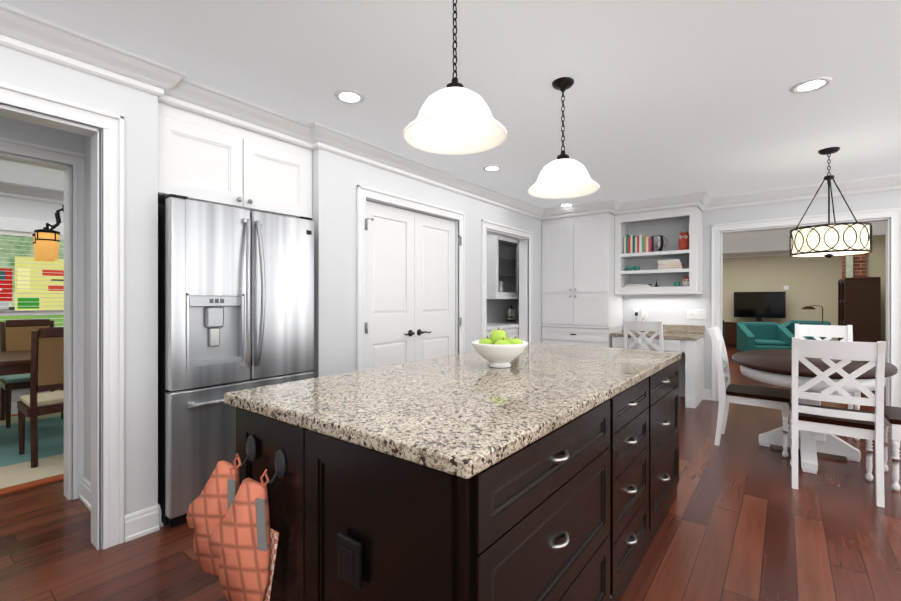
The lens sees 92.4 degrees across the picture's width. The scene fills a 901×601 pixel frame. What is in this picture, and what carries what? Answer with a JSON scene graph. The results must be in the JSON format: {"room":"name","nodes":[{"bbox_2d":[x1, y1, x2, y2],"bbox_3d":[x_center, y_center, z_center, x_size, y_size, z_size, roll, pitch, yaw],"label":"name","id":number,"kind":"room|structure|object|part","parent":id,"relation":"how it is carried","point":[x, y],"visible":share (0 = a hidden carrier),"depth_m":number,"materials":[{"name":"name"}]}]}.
{"room":"kitchen","nodes":[
{"label":"kitchen","id":0,"kind":"room"},
{"bbox_2d":[0,116,82,498],"bbox_3d":[-2.880,0.000,2.147,0.120,2.500,6.240,0,0,38],"label":"wall","id":1,"kind":"structure","parent":0,"point":[15,129],"depth_m":2.58,"materials":[{"name":"paint"}]},
{"bbox_2d":[0,216,63,326],"bbox_3d":[-4.841,0.085,4.677,0.140,1.950,2.980,0,0,38],"label":"dining room window","id":2,"kind":"structure","parent":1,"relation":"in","point":[16,227],"depth_m":4.80,"materials":[{"name":"white"}]},
{"bbox_2d":[0,137,83,499],"bbox_3d":[-2.747,0.165,2.296,0.148,2.170,1.270,0,0,38],"label":"door frame","id":3,"kind":"structure","parent":1,"relation":"attached to","point":[75,160],"depth_m":2.71,"materials":[{"name":"white wood"}]},
{"bbox_2d":[0,46,541,548],"bbox_3d":[-1.155,0.000,3.607,0.820,2.500,8.420,0,0,38],"label":"wall","id":4,"kind":"structure","parent":0,"point":[336,180],"depth_m":2.65,"materials":[{"name":"paint"}]},
{"bbox_2d":[158,102,311,217],"bbox_3d":[-1.571,-0.860,2.993,0.654,0.524,1.020,0,0,38],"label":"upper cabinet","id":5,"kind":"object","parent":4,"relation":"attached to","point":[201,158],"visible":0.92,"depth_m":2.74,"materials":[{"name":"white wood"}]},
{"bbox_2d":[0,82,531,549],"bbox_3d":[-0.724,0.154,3.570,0.148,2.192,5.774,0,0,38],"label":"door frame","id":6,"kind":"structure","parent":4,"relation":"attached to","point":[110,125],"depth_m":2.20,"materials":[{"name":"white wood"}]},
{"bbox_2d":[5,389,710,541],"bbox_3d":[1.678,1.185,5.510,9.230,0.130,16.900,0,0,38],"label":"baseboard","id":7,"kind":"structure","parent":4,"relation":"attached to","point":[141,523],"depth_m":2.32,"materials":[{"name":"white wood"}]},
{"bbox_2d":[365,201,461,368],"bbox_3d":[-0.321,0.208,4.036,0.134,2.060,1.308,0,0,38],"label":"double pantry door","id":8,"kind":"structure","parent":4,"relation":"in","point":[410,286],"depth_m":3.97,"materials":[{"name":"white wood"}]},
{"bbox_2d":[0,2,900,258],"bbox_3d":[1.678,-1.180,5.510,9.230,0.140,16.900,0,0,38],"label":"crown molding","id":9,"kind":"structure","parent":4,"relation":"attached to","point":[22,31],"depth_m":3.10,"materials":[{"name":"white wood"}]},
{"bbox_2d":[487,233,518,298],"bbox_3d":[0.818,-0.467,6.315,0.455,0.925,1.280,0,0,38],"label":"upper cabinets","id":10,"kind":"object","parent":4,"relation":"attached to","point":[502,267],"visible":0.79,"depth_m":6.14,"materials":[{"name":"white wood"}]},
{"bbox_2d":[0,347,900,600],"bbox_3d":[2.274,1.290,5.112,11.400,0.080,17.400,0,0,38],"label":"floor","id":11,"kind":"structure","parent":0,"point":[744,520],"depth_m":2.25,"materials":[{"name":"brown wood"}]},
{"bbox_2d":[0,412,63,494],"bbox_3d":[-4.178,1.242,3.215,2.620,0.015,5.300,0,0,38],"label":"area rug","id":12,"kind":"object","parent":11,"relation":"on","point":[18,472],"depth_m":3.42,"materials":[{"name":"carpet"}]},
{"bbox_2d":[0,350,30,375],"bbox_3d":[-4.119,0.870,3.454,0.960,0.760,2.550,0,0,38],"label":"dining table","id":13,"kind":"object","parent":12,"relation":"on","point":[15,362],"depth_m":3.54,"materials":[{"name":"brown wood"}]},
{"bbox_2d":[0,319,63,427],"bbox_3d":[-4.313,0.731,4.458,0.505,1.042,0.450,0,0,38],"label":"dining chair","id":14,"kind":"object","parent":12,"relation":"on","point":[15,335],"visible":0.56,"depth_m":4.45,"materials":[{"name":"brown wood"}]},
{"bbox_2d":[17,327,63,467],"bbox_3d":[-3.122,0.731,3.472,0.505,1.042,0.450,0,0,38],"label":"dining chair","id":15,"kind":"object","parent":12,"relation":"on","point":[47,362],"visible":0.4,"depth_m":3.26,"materials":[{"name":"brown wood"}]},
{"bbox_2d":[158,194,313,528],"bbox_3d":[-1.520,0.339,2.903,0.865,1.822,0.904,0,0,38],"label":"fridge","id":16,"kind":"object","parent":11,"relation":"on","point":[235,299],"visible":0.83,"depth_m":2.52,"materials":[{"name":"grey metal"}]},
{"bbox_2d":[224,358,680,600],"bbox_3d":[0.324,0.812,2.123,1.068,0.876,2.346,0,0,38],"label":"kitchen island","id":17,"kind":"object","parent":11,"relation":"on","point":[541,472],"depth_m":1.24,"materials":[{"name":"brown wood"}]},
{"bbox_2d":[186,453,240,576],"bbox_3d":[-0.800,0.719,1.464,0.250,0.422,0.036,0,0,26],"label":"oven mitt","id":18,"kind":"object","parent":17,"relation":"hanging from","point":[209,506],"visible":0.81,"depth_m":1.45,"materials":[{"name":"orange fabric"}]},
{"bbox_2d":[209,469,278,600],"bbox_3d":[-0.650,0.757,1.352,0.257,0.480,0.058,0,0,23],"label":"oven mitt","id":19,"kind":"object","parent":17,"relation":"hanging from","point":[243,542],"visible":1,"depth_m":1.32,"materials":[{"name":"orange fabric"}]},
{"bbox_2d":[224,342,681,473],"bbox_3d":[0.326,0.354,2.153,1.080,0.040,2.345,0,0,38],"label":"island countertop","id":20,"kind":"structure","parent":17,"relation":"on","point":[460,412],"depth_m":1.48,"materials":[{"name":"beige stone"}]},
{"bbox_2d":[471,328,527,367],"bbox_3d":[0.247,0.236,2.167,0.286,0.194,0.286,0,0,38],"label":"bowl","id":21,"kind":"object","parent":20,"relation":"on","point":[498,348],"visible":1,"depth_m":2.10,"materials":[{"name":"white ceramic"}]},
{"bbox_2d":[487,320,518,337],"bbox_3d":[0.607,0.793,5.916,0.614,0.915,2.220,0,0,38],"label":"base cabinet","id":22,"kind":"object","parent":11,"relation":"on","point":[510,329],"visible":0.04,"depth_m":5.70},
{"bbox_2d":[507,305,515,322],"bbox_3d":[0.893,0.204,6.333,0.080,0.260,0.150,0,0,38],"label":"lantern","id":23,"kind":"object","parent":22,"relation":"on","point":[511,313],"visible":0.98,"depth_m":6.30,"materials":[{"name":"black metal"}]},
{"bbox_2d":[541,212,622,347],"bbox_3d":[1.838,0.065,6.030,0.938,2.370,0.675,0,0,38],"label":"tall cabinet","id":24,"kind":"object","parent":11,"relation":"on","point":[582,303],"visible":0.83,"depth_m":5.75,"materials":[{"name":"white wood"}]},
{"bbox_2d":[622,320,663,350],"bbox_3d":[2.443,0.750,5.363,0.480,1.000,0.577,0,0,38],"label":"chair","id":25,"kind":"object","parent":11,"relation":"on","point":[645,326],"visible":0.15,"depth_m":5.16,"materials":[{"name":"white wood"}]},
{"bbox_2d":[611,324,704,408],"bbox_3d":[2.614,0.788,5.466,0.965,0.925,0.616,0,0,38],"label":"built-in desk","id":26,"kind":"object","parent":11,"relation":"on","point":[688,340],"visible":0.77,"depth_m":5.13,"materials":[{"name":"wood"}]},
{"bbox_2d":[723,320,724,342],"bbox_3d":[4.189,0.790,7.209,0.600,0.920,0.660,0,0,38],"label":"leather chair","id":27,"kind":"object","parent":11,"relation":"on","point":[724,331],"visible":0.04,"depth_m":7.22,"materials":[{"name":"black"}]},
{"bbox_2d":[725,322,737,347],"bbox_3d":[7.668,0.923,11.237,1.170,0.655,0.470,0,0,38],"label":"tv stand","id":28,"kind":"object","parent":11,"relation":"on","point":[730,334],"visible":0.17,"depth_m":11.26,"materials":[{"name":"brown wood"}]},
{"bbox_2d":[734,292,785,320],"bbox_3d":[7.881,0.198,11.046,1.080,0.794,0.190,0,0,38],"label":"flat-screen tv","id":29,"kind":"object","parent":28,"relation":"on","point":[758,306],"visible":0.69,"depth_m":11.01,"materials":[{"name":"black plastic"}]},
{"bbox_2d":[707,326,790,457],"bbox_3d":[2.580,0.750,3.749,0.577,1.000,0.480,0,0,38],"label":"chair","id":30,"kind":"object","parent":11,"relation":"on","point":[769,397],"visible":0.98,"depth_m":3.68,"materials":[{"name":"white wood"}]},
{"bbox_2d":[737,322,794,351],"bbox_3d":[6.025,0.850,8.302,0.760,0.800,0.760,0,0,18],"label":"armchair","id":31,"kind":"object","parent":11,"relation":"on","point":[760,335],"visible":0.62,"depth_m":8.32,"materials":[{"name":"teal fabric"}]},
{"bbox_2d":[783,320,830,340],"bbox_3d":[7.383,0.850,9.083,0.760,0.800,0.760,0,0,-27],"label":"armchair","id":32,"kind":"object","parent":11,"relation":"on","point":[789,326],"visible":0.19,"depth_m":9.24,"materials":[{"name":"teal fabric"}]},
{"bbox_2d":[802,305,822,324],"bbox_3d":[7.448,0.682,8.821,0.460,1.137,0.240,0,0,38],"label":"floor lamp","id":33,"kind":"object","parent":11,"relation":"on","point":[809,307],"visible":0.6,"depth_m":8.80,"materials":[{"name":"gold metal"}]},
{"bbox_2d":[732,349,897,473],"bbox_3d":[2.916,0.870,3.540,1.020,0.760,1.660,0,0,38],"label":"table","id":34,"kind":"object","parent":11,"relation":"on","point":[772,366],"visible":0.71,"depth_m":3.32,"materials":[{"name":"brown wood"}]},
{"bbox_2d":[795,324,860,440],"bbox_3d":[3.599,0.750,4.160,0.480,1.000,0.577,0,0,38],"label":"chair","id":35,"kind":"object","parent":11,"relation":"on","point":[828,332],"visible":0.1,"depth_m":4.32,"materials":[{"name":"white wood"}]},
{"bbox_2d":[788,337,885,507],"bbox_3d":[2.573,0.750,2.909,0.480,1.000,0.577,0,0,38],"label":"chair","id":36,"kind":"object","parent":11,"relation":"on","point":[868,426],"visible":1,"depth_m":2.74,"materials":[{"name":"white wood"}]},
{"bbox_2d":[838,277,880,341],"bbox_3d":[7.516,0.430,7.978,0.460,1.640,1.170,0,0,38],"label":"shelf","id":37,"kind":"object","parent":11,"relation":"on","point":[859,304],"visible":0.71,"depth_m":7.53,"materials":[{"name":"brown wood"}]},
{"bbox_2d":[884,406,900,490],"bbox_3d":[3.240,0.750,2.834,0.577,1.000,0.480,0,0,38],"label":"chair","id":38,"kind":"object","parent":11,"relation":"on","point":[892,418],"visible":0.73,"depth_m":2.83,"materials":[{"name":"white wood"}]},
{"bbox_2d":[0,0,900,252],"bbox_3d":[2.274,-1.290,5.112,11.400,0.080,17.400,0,0,38],"label":"ceiling","id":39,"kind":"structure","parent":0,"point":[668,97],"depth_m":2.40,"materials":[{"name":"paint"}]},
{"bbox_2d":[32,205,63,261],"bbox_3d":[-3.455,-0.800,3.920,0.474,0.900,0.474,0,0,44],"label":"pendant chandelier","id":40,"kind":"object","parent":39,"relation":"hanging from","point":[46,241],"visible":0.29,"depth_m":3.67,"materials":[{"name":"orange glass"}]},
{"bbox_2d":[334,89,364,103],"bbox_3d":[-0.622,-1.245,2.662,0.188,0.008,0.188,0,0,38],"label":"recessed light","id":41,"kind":"object","parent":39,"relation":"in","point":[346,96],"visible":0.98,"depth_m":2.65,"materials":[{"name":"white glass"}]},
{"bbox_2d":[403,0,506,154],"bbox_3d":[0.017,-0.938,1.674,0.400,0.624,0.400,0,0,38],"label":"pendant light","id":42,"kind":"object","parent":39,"relation":"hanging from","point":[454,117],"visible":1,"depth_m":1.71,"materials":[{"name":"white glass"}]},
{"bbox_2d":[483,165,501,171],"bbox_3d":[0.398,-1.245,4.111,0.188,0.008,0.188,0,0,38],"label":"recessed light","id":43,"kind":"object","parent":39,"relation":"in","point":[492,168],"visible":1,"depth_m":4.11,"materials":[{"name":"white"}]},
{"bbox_2d":[528,77,599,198],"bbox_3d":[0.647,-0.938,2.489,0.400,0.624,0.400,0,0,38],"label":"pendant light","id":44,"kind":"object","parent":39,"relation":"hanging from","point":[563,176],"visible":1,"depth_m":2.46,"materials":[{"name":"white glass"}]},
{"bbox_2d":[559,203,572,206],"bbox_3d":[1.523,-1.245,5.694,0.188,0.008,0.188,0,0,38],"label":"recessed light","id":45,"kind":"object","parent":39,"relation":"in","point":[564,204],"visible":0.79,"depth_m":5.66,"materials":[{"name":"white glass"}]},
{"bbox_2d":[790,77,831,93],"bbox_3d":[2.098,-1.245,2.517,0.188,0.008,0.188,0,0,38],"label":"recessed light","id":46,"kind":"object","parent":39,"relation":"in","point":[811,85],"visible":1,"depth_m":2.51,"materials":[{"name":"white glass"}]},
{"bbox_2d":[789,147,871,257],"bbox_3d":[3.157,-0.797,3.606,0.520,0.905,0.519,0,0,38],"label":"pendant chandelier","id":47,"kind":"object","parent":39,"relation":"hanging from","point":[830,240],"visible":1,"depth_m":3.46,"materials":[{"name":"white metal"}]},
{"bbox_2d":[609,190,900,396],"bbox_3d":[3.844,0.000,4.984,5.400,2.500,0.120,0,0,38],"label":"wall","id":48,"kind":"structure","parent":0,"point":[669,309],"depth_m":5.39,"materials":[{"name":"paint"}]},
{"bbox_2d":[637,309,647,320],"bbox_3d":[2.593,0.221,5.842,0.125,0.191,0.055,0,0,-7],"label":"outlet","id":49,"kind":"object","parent":48,"relation":"attached to","point":[644,311],"depth_m":5.85,"materials":[{"name":"white plastic"}]},
{"bbox_2d":[615,206,702,294],"bbox_3d":[2.663,-0.592,5.558,0.960,1.055,0.411,0,0,38],"label":"shelf unit","id":50,"kind":"object","parent":48,"relation":"attached to","point":[670,225],"depth_m":5.56,"materials":[{"name":"white wood"}]},
{"bbox_3d":[2.657,-0.508,5.548,0.782,0.695,0.221,0,0,38],"label":"shelf items","id":51,"kind":"part","parent":50,"relation":"part of"},
{"bbox_2d":[687,309,705,318],"bbox_3d":[3.110,0.183,5.465,0.200,0.116,0.018,0,0,38],"label":"outlet","id":52,"kind":"object","parent":48,"relation":"attached to","point":[695,314],"depth_m":5.47,"materials":[{"name":"white plastic"}]},
{"bbox_2d":[711,207,900,406],"bbox_3d":[3.933,0.162,4.907,1.659,2.177,0.163,0,0,38],"label":"door frame","id":53,"kind":"structure","parent":48,"relation":"attached to","point":[893,301],"depth_m":4.49,"materials":[{"name":"white wood"}]},
{"bbox_2d":[723,256,841,340],"bbox_3d":[8.750,0.001,10.797,7.720,2.500,0.120,0,0,38],"label":"wall","id":54,"kind":"structure","parent":0,"point":[810,281],"depth_m":10.88,"materials":[{"name":"beige paint"}]},
{"bbox_2d":[842,235,885,361],"bbox_3d":[8.216,0.000,8.465,0.810,2.500,0.218,0,0,38],"label":"wall","id":55,"kind":"structure","parent":0,"point":[873,264],"depth_m":8.37,"materials":[{"name":"paint"}]},
{"bbox_2d":[845,255,853,277],"bbox_3d":[7.895,-0.720,8.557,0.130,0.620,0.026,0,0,38],"label":"picture frame","id":56,"kind":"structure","parent":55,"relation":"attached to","point":[849,266],"depth_m":8.55,"materials":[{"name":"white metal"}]},
{"label":"outside","id":57,"kind":"structure","parent":0,"visible":0},
{"bbox_2d":[0,235,63,326],"bbox_3d":[-8.461,-3.075,8.366,10.040,9.350,19.000,0,0,38],"label":"outdoor view","id":58,"kind":"structure","parent":57,"point":[14,244],"depth_m":11.89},
{"bbox_2d":[0,268,11,309],"bbox_3d":[-10.368,-0.225,8.615,0.520,0.890,2.260,0,0,38],"label":"truck","id":59,"kind":"object","parent":58,"relation":"on","point":[6,279],"visible":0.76,"depth_m":9.28,"materials":[{"name":"red metal"}]},
{"bbox_2d":[15,256,63,309],"bbox_3d":[-9.076,-0.349,10.119,0.120,1.200,1.580,0,0,38],"label":"sign","id":60,"kind":"object","parent":58,"relation":"on","point":[55,276],"visible":0.6,"depth_m":9.76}
]}

